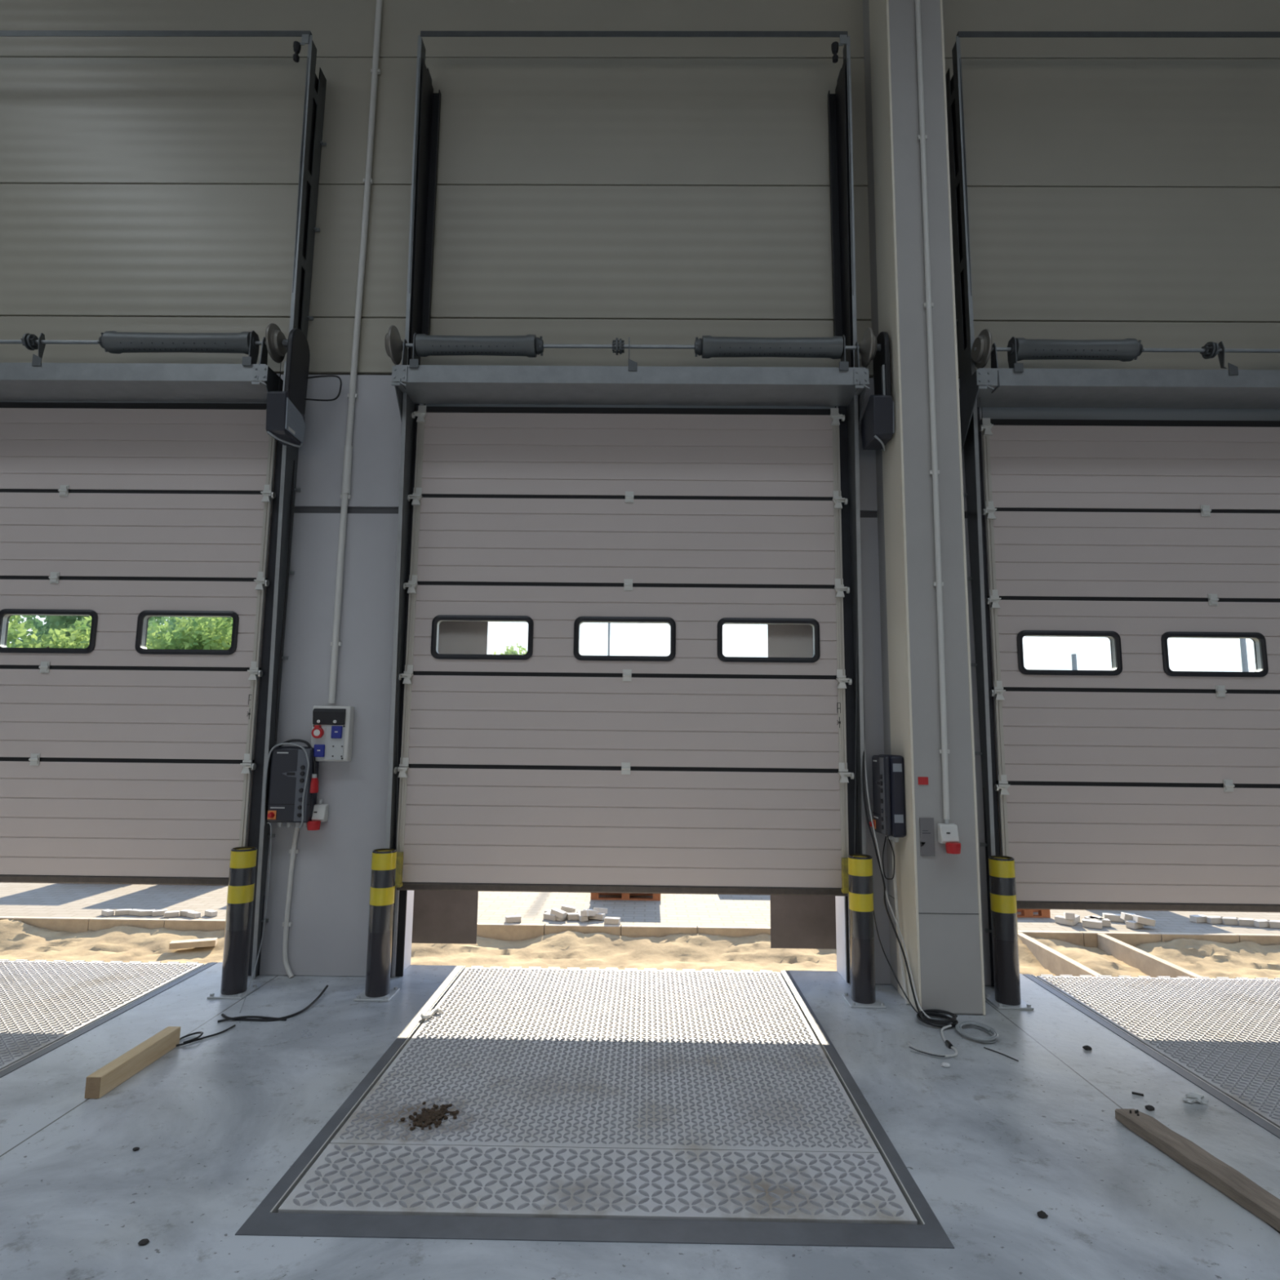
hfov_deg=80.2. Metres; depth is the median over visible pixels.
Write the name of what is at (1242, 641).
pole
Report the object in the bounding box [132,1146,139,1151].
crumb
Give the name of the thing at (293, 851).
conduit
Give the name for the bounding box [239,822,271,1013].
wire
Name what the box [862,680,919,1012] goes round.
cable
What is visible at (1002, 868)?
bollard
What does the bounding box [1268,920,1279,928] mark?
paving stone
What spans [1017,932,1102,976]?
wall
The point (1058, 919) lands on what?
paving stone
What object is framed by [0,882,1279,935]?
yard
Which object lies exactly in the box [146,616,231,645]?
tree
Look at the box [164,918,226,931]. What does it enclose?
curb stone
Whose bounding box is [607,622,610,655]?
pole
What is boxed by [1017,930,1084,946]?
curb stone
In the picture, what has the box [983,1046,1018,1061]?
wire
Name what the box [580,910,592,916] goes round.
paving stone
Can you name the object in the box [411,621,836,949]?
shelter
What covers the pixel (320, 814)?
power socket
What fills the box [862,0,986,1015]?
column
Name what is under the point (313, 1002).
cable
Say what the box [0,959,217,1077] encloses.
dock leveller
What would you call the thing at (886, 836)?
cable
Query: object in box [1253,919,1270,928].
paving stone
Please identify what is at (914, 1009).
cable
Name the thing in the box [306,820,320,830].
outlet
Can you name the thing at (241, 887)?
bollard
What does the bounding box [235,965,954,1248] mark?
dock leveller
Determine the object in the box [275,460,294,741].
cable
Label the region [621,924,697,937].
curb stone
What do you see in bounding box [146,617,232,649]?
tree
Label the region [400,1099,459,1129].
clump
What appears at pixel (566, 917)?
paving stone
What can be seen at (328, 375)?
cable
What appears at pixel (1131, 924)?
paving stone
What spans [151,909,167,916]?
paving stone
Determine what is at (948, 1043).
cable
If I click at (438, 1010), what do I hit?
crumpled paper
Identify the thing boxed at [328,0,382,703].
conduit
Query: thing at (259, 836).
door track
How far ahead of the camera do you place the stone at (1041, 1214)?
2.56 m
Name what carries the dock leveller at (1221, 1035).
on the floor
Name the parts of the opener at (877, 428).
motor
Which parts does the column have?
corner trim, corner trim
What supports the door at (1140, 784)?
in the wall at (591, 190)
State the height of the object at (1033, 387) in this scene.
0.522 m
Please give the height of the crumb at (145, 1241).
0.013 m
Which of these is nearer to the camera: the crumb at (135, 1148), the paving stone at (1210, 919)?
the crumb at (135, 1148)
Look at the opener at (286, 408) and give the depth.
5.09 m
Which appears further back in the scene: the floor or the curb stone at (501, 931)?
the curb stone at (501, 931)
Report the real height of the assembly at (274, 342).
3.528 m
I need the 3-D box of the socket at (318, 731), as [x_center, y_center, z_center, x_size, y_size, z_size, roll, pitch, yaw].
[-2.158,0.617,5.099,0.085,0.090,0.037,1,-7,1]
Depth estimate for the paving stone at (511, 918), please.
10.07 m
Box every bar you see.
[0,30,311,62]
[420,31,848,63]
[956,31,1279,37]
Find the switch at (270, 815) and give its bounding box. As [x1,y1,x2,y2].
[266,812,274,817]
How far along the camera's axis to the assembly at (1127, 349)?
5.09 m
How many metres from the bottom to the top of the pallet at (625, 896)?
0.144 m
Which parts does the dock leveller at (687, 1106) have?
ramp plate, deck plate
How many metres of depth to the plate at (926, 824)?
4.54 m
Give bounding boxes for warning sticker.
[918,777,928,784]
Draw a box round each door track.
[248,35,326,978]
[385,35,440,977]
[827,35,866,982]
[945,35,999,986]
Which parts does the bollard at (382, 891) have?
plate, post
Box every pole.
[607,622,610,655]
[1071,653,1077,670]
[1239,638,1248,671]
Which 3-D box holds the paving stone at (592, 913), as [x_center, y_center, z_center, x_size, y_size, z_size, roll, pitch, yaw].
[-0.666,3.693,10.283,0.210,0.120,0.106,7,-9,-40]
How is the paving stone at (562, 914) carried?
on the yard at (16, 899)
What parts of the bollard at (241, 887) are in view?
plate, post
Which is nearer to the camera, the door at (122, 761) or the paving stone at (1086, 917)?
the door at (122, 761)
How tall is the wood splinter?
0.006 m
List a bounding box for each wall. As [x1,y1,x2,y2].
[0,0,1279,986]
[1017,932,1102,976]
[1097,933,1203,977]
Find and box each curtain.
[411,621,488,943]
[767,624,836,949]
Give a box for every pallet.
[590,893,660,900]
[1017,909,1050,917]
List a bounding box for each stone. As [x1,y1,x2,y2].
[0,915,17,919]
[13,916,93,933]
[88,917,168,931]
[101,909,114,916]
[115,908,131,915]
[128,909,144,915]
[138,909,155,915]
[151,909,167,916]
[164,910,179,917]
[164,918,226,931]
[179,909,195,915]
[186,911,200,918]
[204,909,217,916]
[476,922,545,940]
[505,915,521,923]
[543,911,556,920]
[544,924,620,935]
[550,907,566,919]
[555,912,568,921]
[560,904,575,912]
[568,912,580,919]
[578,914,588,922]
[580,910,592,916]
[582,909,598,916]
[589,913,605,919]
[593,907,607,914]
[604,916,620,924]
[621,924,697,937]
[697,925,770,936]
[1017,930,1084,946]
[1036,1210,1048,1218]
[1054,915,1075,925]
[1063,912,1075,919]
[1075,915,1079,924]
[1080,931,1161,947]
[1082,918,1102,928]
[1084,915,1102,919]
[1084,915,1103,920]
[1090,917,1111,927]
[1102,912,1123,922]
[1120,911,1133,920]
[1125,920,1143,928]
[1132,914,1155,926]
[1156,932,1239,943]
[1189,914,1206,923]
[1205,915,1222,924]
[1220,916,1239,924]
[1234,933,1279,946]
[1235,917,1253,926]
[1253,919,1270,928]
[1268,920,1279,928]
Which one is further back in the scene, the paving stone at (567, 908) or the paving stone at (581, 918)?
the paving stone at (567, 908)
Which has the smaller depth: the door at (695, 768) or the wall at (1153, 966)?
the door at (695, 768)
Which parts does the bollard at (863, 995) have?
post, plate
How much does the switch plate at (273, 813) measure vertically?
0.058 m
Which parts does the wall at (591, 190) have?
lintel panel, reveal panel, lintel panel, sandwich panel, sandwich panel, sandwich panel, sandwich panel, reveal panel, lintel panel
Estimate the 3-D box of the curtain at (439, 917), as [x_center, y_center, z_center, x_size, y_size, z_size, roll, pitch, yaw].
[-1.541,0.196,6.118,0.612,4.310,0.008,1,-7,1]
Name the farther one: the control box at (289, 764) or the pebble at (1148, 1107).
the control box at (289, 764)
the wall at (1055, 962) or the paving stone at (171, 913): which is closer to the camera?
the wall at (1055, 962)
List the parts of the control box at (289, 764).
display panel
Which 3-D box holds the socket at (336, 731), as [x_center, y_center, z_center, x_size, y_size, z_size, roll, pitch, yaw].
[-2.038,0.619,5.107,0.072,0.084,0.018,1,-7,1]
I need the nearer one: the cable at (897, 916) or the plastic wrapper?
the plastic wrapper
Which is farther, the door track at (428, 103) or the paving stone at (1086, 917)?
the paving stone at (1086, 917)
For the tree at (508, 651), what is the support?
on the ground
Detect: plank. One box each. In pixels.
[168,937,217,949]
[1115,1108,1279,1231]
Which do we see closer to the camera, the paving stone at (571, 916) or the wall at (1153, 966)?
the wall at (1153, 966)
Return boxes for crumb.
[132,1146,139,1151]
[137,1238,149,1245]
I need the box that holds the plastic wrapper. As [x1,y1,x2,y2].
[1182,1092,1208,1104]
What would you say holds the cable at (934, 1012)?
on the floor
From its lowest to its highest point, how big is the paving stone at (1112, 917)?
0.086 m
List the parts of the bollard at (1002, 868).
post, plate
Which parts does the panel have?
plate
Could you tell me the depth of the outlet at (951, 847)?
4.44 m
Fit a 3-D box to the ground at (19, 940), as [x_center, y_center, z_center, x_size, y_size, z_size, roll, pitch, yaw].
[-0.114,3.584,7.567,24.000,0.307,4.860,1,-7,1]
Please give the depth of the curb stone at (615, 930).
9.92 m
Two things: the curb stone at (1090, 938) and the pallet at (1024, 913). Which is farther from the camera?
the pallet at (1024, 913)
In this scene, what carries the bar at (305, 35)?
attached to the door track
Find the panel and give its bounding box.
[311,706,354,761]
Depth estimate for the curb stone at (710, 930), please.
9.90 m
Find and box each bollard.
[206,846,259,999]
[353,848,399,1001]
[841,853,885,1008]
[985,855,1034,1009]
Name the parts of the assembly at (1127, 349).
bracket plate, bearing plate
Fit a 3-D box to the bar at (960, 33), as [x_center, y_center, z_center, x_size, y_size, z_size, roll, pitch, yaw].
[3.902,-4.346,5.477,3.218,0.045,0.039,1,-7,1]
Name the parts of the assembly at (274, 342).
bearing plate, bracket plate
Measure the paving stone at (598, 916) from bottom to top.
0.083 m
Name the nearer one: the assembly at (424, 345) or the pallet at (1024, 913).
the assembly at (424, 345)
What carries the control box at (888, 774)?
attached to the column
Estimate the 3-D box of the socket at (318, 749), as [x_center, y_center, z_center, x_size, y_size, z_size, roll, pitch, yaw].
[-2.149,0.742,5.092,0.072,0.084,0.018,1,-7,1]
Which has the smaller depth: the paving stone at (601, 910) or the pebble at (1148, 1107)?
the pebble at (1148, 1107)
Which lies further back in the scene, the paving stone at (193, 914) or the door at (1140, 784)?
the paving stone at (193, 914)
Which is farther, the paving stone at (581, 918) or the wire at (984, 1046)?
the paving stone at (581, 918)
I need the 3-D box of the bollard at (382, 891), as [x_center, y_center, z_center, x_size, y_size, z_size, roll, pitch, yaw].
[-1.601,1.742,4.699,0.210,0.868,0.210,1,-7,1]
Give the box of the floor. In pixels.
[0,962,1279,1279]
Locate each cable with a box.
[175,1024,235,1046]
[217,1015,286,1022]
[221,985,328,1021]
[262,742,309,827]
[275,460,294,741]
[304,374,342,401]
[862,676,931,1018]
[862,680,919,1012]
[873,908,926,1017]
[882,835,894,879]
[891,840,909,1004]
[907,1024,957,1058]
[916,1008,958,1027]
[955,1021,998,1043]
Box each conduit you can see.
[282,826,299,977]
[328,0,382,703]
[915,0,949,819]
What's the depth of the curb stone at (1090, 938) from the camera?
9.84 m
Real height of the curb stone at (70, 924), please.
0.415 m
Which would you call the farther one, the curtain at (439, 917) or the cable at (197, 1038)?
the curtain at (439, 917)
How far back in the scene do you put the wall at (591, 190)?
5.67 m
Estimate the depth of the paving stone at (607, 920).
10.04 m
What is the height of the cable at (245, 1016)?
0.026 m
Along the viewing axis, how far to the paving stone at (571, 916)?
10.25 m
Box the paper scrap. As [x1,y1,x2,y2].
[940,1062,950,1067]
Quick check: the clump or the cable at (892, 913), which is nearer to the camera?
the clump
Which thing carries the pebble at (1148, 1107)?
on the floor
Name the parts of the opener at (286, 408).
motor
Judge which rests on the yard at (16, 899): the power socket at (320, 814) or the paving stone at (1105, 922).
the paving stone at (1105, 922)
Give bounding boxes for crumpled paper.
[420,1007,442,1019]
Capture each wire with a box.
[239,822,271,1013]
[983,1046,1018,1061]
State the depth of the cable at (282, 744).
5.02 m
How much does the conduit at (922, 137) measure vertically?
8.570 m
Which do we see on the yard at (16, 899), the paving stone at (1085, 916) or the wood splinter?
the paving stone at (1085, 916)
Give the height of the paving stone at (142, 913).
0.064 m
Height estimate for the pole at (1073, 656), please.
5.900 m
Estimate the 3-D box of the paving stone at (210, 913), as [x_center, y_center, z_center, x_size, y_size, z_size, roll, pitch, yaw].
[-5.796,3.692,10.270,0.170,0.064,0.085,-4,-8,31]
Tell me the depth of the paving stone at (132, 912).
10.24 m
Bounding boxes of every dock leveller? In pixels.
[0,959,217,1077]
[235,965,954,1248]
[1022,973,1279,1138]
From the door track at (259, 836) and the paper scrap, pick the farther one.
the door track at (259, 836)
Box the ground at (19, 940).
[0,919,1279,979]
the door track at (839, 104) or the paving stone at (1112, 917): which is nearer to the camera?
the door track at (839, 104)
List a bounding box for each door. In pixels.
[0,401,277,885]
[394,405,853,896]
[978,417,1279,912]
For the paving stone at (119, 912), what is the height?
0.064 m
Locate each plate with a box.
[267,810,276,819]
[919,817,935,856]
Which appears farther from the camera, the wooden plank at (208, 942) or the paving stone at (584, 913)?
the paving stone at (584, 913)
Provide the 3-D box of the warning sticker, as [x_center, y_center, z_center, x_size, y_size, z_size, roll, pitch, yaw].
[1.710,0.850,4.590,0.060,0.046,0.002,1,-7,1]
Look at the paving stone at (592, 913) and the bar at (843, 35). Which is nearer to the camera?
the bar at (843, 35)
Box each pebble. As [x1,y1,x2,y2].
[1082,1044,1092,1049]
[1144,1104,1154,1111]
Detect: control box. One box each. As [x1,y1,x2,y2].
[266,746,319,827]
[869,754,906,842]
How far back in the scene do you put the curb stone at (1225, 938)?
9.83 m
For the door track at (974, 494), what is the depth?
5.26 m
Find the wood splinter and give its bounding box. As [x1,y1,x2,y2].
[1131,1091,1143,1096]
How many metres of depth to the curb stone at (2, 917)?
10.02 m
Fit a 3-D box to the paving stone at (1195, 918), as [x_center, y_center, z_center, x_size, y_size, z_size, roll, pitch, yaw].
[7.767,3.869,10.550,0.220,0.082,0.110,2,-7,-12]
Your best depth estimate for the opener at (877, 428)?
5.02 m
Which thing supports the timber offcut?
on the floor
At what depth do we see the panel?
5.11 m
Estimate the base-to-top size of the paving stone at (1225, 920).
0.082 m
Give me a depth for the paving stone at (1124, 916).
10.24 m
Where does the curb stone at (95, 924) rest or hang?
on the yard at (16, 899)
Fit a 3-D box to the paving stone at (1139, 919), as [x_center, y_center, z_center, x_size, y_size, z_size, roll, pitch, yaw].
[6.726,3.744,10.146,0.240,0.128,0.115,0,-7,2]
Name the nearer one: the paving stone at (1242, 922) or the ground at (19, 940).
the ground at (19, 940)
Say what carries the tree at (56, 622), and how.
on the ground
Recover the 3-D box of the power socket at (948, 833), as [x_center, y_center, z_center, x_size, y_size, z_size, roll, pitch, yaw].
[1.833,1.159,4.495,0.109,0.197,0.111,1,-7,1]
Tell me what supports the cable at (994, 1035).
on the floor
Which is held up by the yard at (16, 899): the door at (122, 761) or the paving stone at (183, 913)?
the paving stone at (183, 913)
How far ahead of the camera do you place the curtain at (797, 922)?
5.85 m
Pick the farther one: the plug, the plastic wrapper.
the plug
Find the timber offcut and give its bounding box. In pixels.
[84,1026,180,1098]
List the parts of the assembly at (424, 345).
bracket plate, bearing plate, bearing plate, bracket plate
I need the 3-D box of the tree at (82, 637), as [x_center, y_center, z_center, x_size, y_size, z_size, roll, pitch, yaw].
[-24.123,2.572,31.184,6.041,7.448,6.177,6,-9,-36]
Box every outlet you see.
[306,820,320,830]
[945,842,960,853]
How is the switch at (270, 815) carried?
attached to the control box at (289, 764)
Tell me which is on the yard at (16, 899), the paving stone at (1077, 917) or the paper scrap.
the paving stone at (1077, 917)
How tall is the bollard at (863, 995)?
0.868 m
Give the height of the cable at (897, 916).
0.965 m
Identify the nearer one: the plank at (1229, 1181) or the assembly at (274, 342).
the plank at (1229, 1181)
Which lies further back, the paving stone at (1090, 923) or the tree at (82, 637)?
the tree at (82, 637)
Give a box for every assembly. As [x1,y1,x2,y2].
[0,323,288,846]
[384,324,880,853]
[971,328,1279,855]
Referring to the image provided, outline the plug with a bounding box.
[279,738,318,792]
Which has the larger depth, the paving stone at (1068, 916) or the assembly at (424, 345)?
the paving stone at (1068, 916)
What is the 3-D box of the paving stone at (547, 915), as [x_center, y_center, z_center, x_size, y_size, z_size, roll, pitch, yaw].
[-1.199,3.738,10.286,0.200,0.085,0.107,-4,-8,31]
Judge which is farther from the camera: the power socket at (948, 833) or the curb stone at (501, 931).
the curb stone at (501, 931)
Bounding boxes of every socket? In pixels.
[306,799,328,830]
[311,724,325,738]
[313,744,324,756]
[330,725,342,738]
[937,819,960,853]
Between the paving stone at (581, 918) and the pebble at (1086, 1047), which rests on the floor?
the pebble at (1086, 1047)
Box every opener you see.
[266,328,310,447]
[861,331,894,451]
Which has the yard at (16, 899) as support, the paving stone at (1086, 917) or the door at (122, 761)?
the paving stone at (1086, 917)
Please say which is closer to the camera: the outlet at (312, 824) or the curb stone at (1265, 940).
the outlet at (312, 824)
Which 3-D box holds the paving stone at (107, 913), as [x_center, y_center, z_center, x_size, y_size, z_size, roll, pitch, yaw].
[-7.165,3.672,10.235,0.170,0.064,0.085,-4,-8,32]
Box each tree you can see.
[6,615,91,648]
[9,615,177,648]
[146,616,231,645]
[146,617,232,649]
[489,643,527,654]

